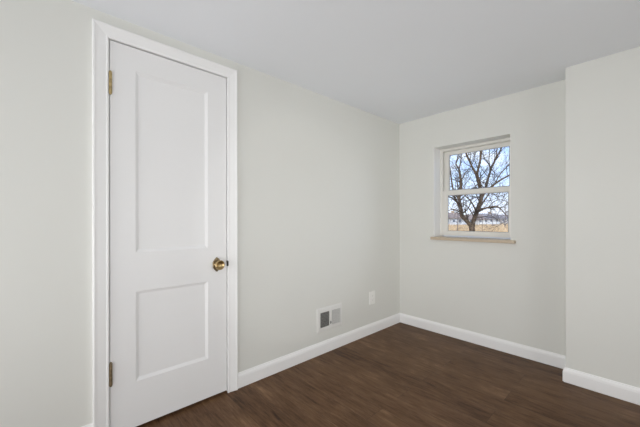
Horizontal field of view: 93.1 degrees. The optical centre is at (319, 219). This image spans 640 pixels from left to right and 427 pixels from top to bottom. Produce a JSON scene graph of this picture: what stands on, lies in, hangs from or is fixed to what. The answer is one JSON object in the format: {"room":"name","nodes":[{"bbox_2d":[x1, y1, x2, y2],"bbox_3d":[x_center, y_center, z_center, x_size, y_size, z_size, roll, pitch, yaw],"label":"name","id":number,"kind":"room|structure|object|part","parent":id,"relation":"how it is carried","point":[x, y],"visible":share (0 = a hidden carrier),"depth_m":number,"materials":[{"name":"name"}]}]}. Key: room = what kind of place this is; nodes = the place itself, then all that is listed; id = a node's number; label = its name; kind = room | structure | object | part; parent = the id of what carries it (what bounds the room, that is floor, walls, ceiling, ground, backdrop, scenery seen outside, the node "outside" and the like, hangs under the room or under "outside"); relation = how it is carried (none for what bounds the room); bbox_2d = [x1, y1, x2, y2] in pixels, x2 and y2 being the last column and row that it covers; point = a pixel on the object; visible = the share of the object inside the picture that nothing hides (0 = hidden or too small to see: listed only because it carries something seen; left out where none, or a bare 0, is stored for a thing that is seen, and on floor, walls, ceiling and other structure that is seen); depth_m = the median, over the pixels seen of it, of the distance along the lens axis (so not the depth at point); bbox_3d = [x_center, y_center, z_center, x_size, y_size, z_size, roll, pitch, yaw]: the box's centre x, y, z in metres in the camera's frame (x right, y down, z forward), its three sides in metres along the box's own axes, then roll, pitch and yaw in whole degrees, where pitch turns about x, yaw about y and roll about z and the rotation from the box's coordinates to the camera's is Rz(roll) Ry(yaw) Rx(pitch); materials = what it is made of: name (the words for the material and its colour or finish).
{"room":"empty bedroom","nodes":[
{"label":"empty bedroom","id":0,"kind":"room"},
{"bbox_2d":[0,0,399,426],"bbox_3d":[-1.643,0.041,1.174,6.500,2.126,0.300,0,0,-42],"label":"wall","id":1,"kind":"structure","parent":0,"point":[319,177],"depth_m":1.46,"materials":[{"name":"paint"}]},
{"bbox_2d":[92,18,237,426],"bbox_3d":[-0.846,0.068,1.746,0.755,2.069,0.174,0,0,-42],"label":"door","id":2,"kind":"structure","parent":1,"relation":"in","point":[165,144],"depth_m":1.67,"materials":[{"name":"white paint"}]},
{"bbox_3d":[-0.640,0.279,1.884,0.052,0.092,0.006,0,0,-42],"label":"knob plate","id":3,"kind":"part","parent":2,"relation":"part of","materials":[{"name":"gold metal"}]},
{"bbox_3d":[-0.623,0.278,1.865,0.060,0.060,0.050,0,0,-42],"label":"knob","id":4,"kind":"part","parent":2,"relation":"part of","materials":[{"name":"gold metal"}]},
{"bbox_2d":[238,313,399,388],"bbox_3d":[0.161,1.052,2.612,1.898,0.098,0.014,0,0,-42],"label":"baseboard","id":5,"kind":"structure","parent":1,"relation":"attached to","point":[251,375],"depth_m":2.38,"materials":[{"name":"white paint"}]},
{"bbox_2d":[317,303,341,332],"bbox_3d":[0.085,0.822,2.542,0.292,0.194,0.014,0,0,-42],"label":"air vent","id":6,"kind":"object","parent":1,"relation":"in","point":[328,317],"visible":1,"depth_m":2.54,"materials":[{"name":"white metal"}]},
{"bbox_2d":[369,290,374,304],"bbox_3d":[0.505,0.755,2.930,0.088,0.125,0.008,0,0,-42],"label":"wall outlet","id":7,"kind":"object","parent":1,"relation":"attached to","point":[372,293],"visible":1,"depth_m":2.92,"materials":[{"name":"white plastic"}]},
{"bbox_2d":[72,0,639,123],"bbox_3d":[-0.326,-1.085,-0.194,7.000,0.120,4.100,0,0,-42],"label":"ceiling","id":8,"kind":"structure","parent":0,"point":[397,61],"depth_m":1.73,"materials":[{"name":"paint"}]},
{"bbox_2d":[136,322,639,426],"bbox_3d":[-0.322,1.151,-0.194,7.000,0.100,4.100,0,0,-42],"label":"floor","id":9,"kind":"structure","parent":0,"point":[400,374],"depth_m":1.91,"materials":[{"name":"brown wood"}]},
{"bbox_2d":[399,80,565,355],"bbox_3d":[1.348,0.036,2.926,0.280,2.126,1.754,0,0,-42],"label":"wall","id":10,"kind":"structure","parent":0,"point":[516,293],"depth_m":2.53,"materials":[{"name":"paint"}]},
{"bbox_2d":[430,134,515,243],"bbox_3d":[1.421,-0.255,2.791,0.274,0.898,0.720,0,0,-42],"label":"window","id":11,"kind":"structure","parent":10,"relation":"in","point":[442,191],"depth_m":2.93,"materials":[{"name":"white paint"}]},
{"bbox_3d":[1.385,0.181,2.758,0.174,0.026,0.720,0,0,-42],"label":"sill","id":12,"kind":"part","parent":11,"relation":"part of","materials":[{"name":"wood"}]},
{"bbox_3d":[1.452,-0.063,2.829,0.026,0.445,0.619,0,0,-42],"label":"sash","id":13,"kind":"part","parent":11,"relation":"part of","materials":[{"name":"white plastic"}]},
{"bbox_3d":[1.476,-0.464,2.852,0.026,0.435,0.619,0,0,-42],"label":"sash","id":14,"kind":"part","parent":11,"relation":"part of","materials":[{"name":"white plastic"}]},
{"bbox_2d":[400,313,639,404],"bbox_3d":[1.986,1.049,1.851,0.232,0.099,3.600,0,0,-42],"label":"baseboard","id":15,"kind":"structure","parent":10,"relation":"attached to","point":[542,356],"depth_m":2.33,"materials":[{"name":"white paint"}]},
{"bbox_2d":[565,46,639,387],"bbox_3d":[2.645,0.034,1.348,0.498,2.126,2.366,0,0,-42],"label":"wall","id":16,"kind":"structure","parent":0,"point":[602,95],"depth_m":1.91,"materials":[{"name":"paint"}]},
{"label":"outside","id":17,"kind":"structure","parent":0,"visible":0},
{"bbox_3d":[123.222,2.116,295.549,574.492,0.200,692.911,0,0,-42],"label":"ground","id":18,"kind":"structure","parent":17,"visible":0},
{"bbox_2d":[449,211,462,224],"bbox_3d":[54.999,-0.782,130.000,10.000,6.100,8.000,0,0,-14],"label":"house","id":19,"kind":"structure","parent":18,"relation":"on","point":[450,214],"depth_m":127.00,"materials":[{"name":"white"}]},
{"bbox_2d":[450,204,468,230],"bbox_3d":[26.672,-0.775,60.090,5.736,6.183,4.930,0,0,33],"label":"bare tree","id":20,"kind":"object","parent":18,"relation":"on","point":[454,204],"visible":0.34,"depth_m":60.01,"materials":[{"name":"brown plant"}]},
{"bbox_2d":[463,215,485,223],"bbox_3d":[70.500,0.000,140.000,9.000,4.490,8.000,0,0,6],"label":"house","id":21,"kind":"structure","parent":18,"relation":"on","point":[484,218],"depth_m":136.39,"materials":[{"name":"white"}]},
{"bbox_2d":[449,223,507,231],"bbox_3d":[37.910,1.732,77.819,97.352,1.124,44.549,0,0,-42],"label":"grass","id":22,"kind":"structure","parent":18,"relation":"on","point":[501,228],"depth_m":65.13,"materials":[{"name":"plant"}]},
{"bbox_2d":[449,147,508,237],"bbox_3d":[13.799,-4.031,25.068,11.356,15.160,11.314,0,0,13],"label":"bare tree","id":23,"kind":"object","parent":18,"relation":"on","point":[457,199],"visible":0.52,"depth_m":24.20,"materials":[{"name":"brown plant"}]},
{"bbox_2d":[480,213,500,223],"bbox_3d":[81.999,-0.822,150.000,10.000,6.100,9.000,0,0,-9],"label":"house","id":24,"kind":"structure","parent":18,"relation":"on","point":[486,214],"depth_m":146.46,"materials":[{"name":"white"}]},
{"bbox_2d":[485,208,498,224],"bbox_3d":[54.456,-1.402,94.907,5.701,7.354,6.777,0,0,0],"label":"bare tree","id":25,"kind":"object","parent":18,"relation":"on","point":[491,208],"visible":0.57,"depth_m":94.98,"materials":[{"name":"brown plant"}]},
{"bbox_2d":[497,215,507,222],"bbox_3d":[111.999,-0.462,185.000,10.000,5.290,9.000,0,0,-6],"label":"house","id":26,"kind":"structure","parent":18,"relation":"on","point":[502,218],"depth_m":180.90,"materials":[{"name":"grey"}]}
]}

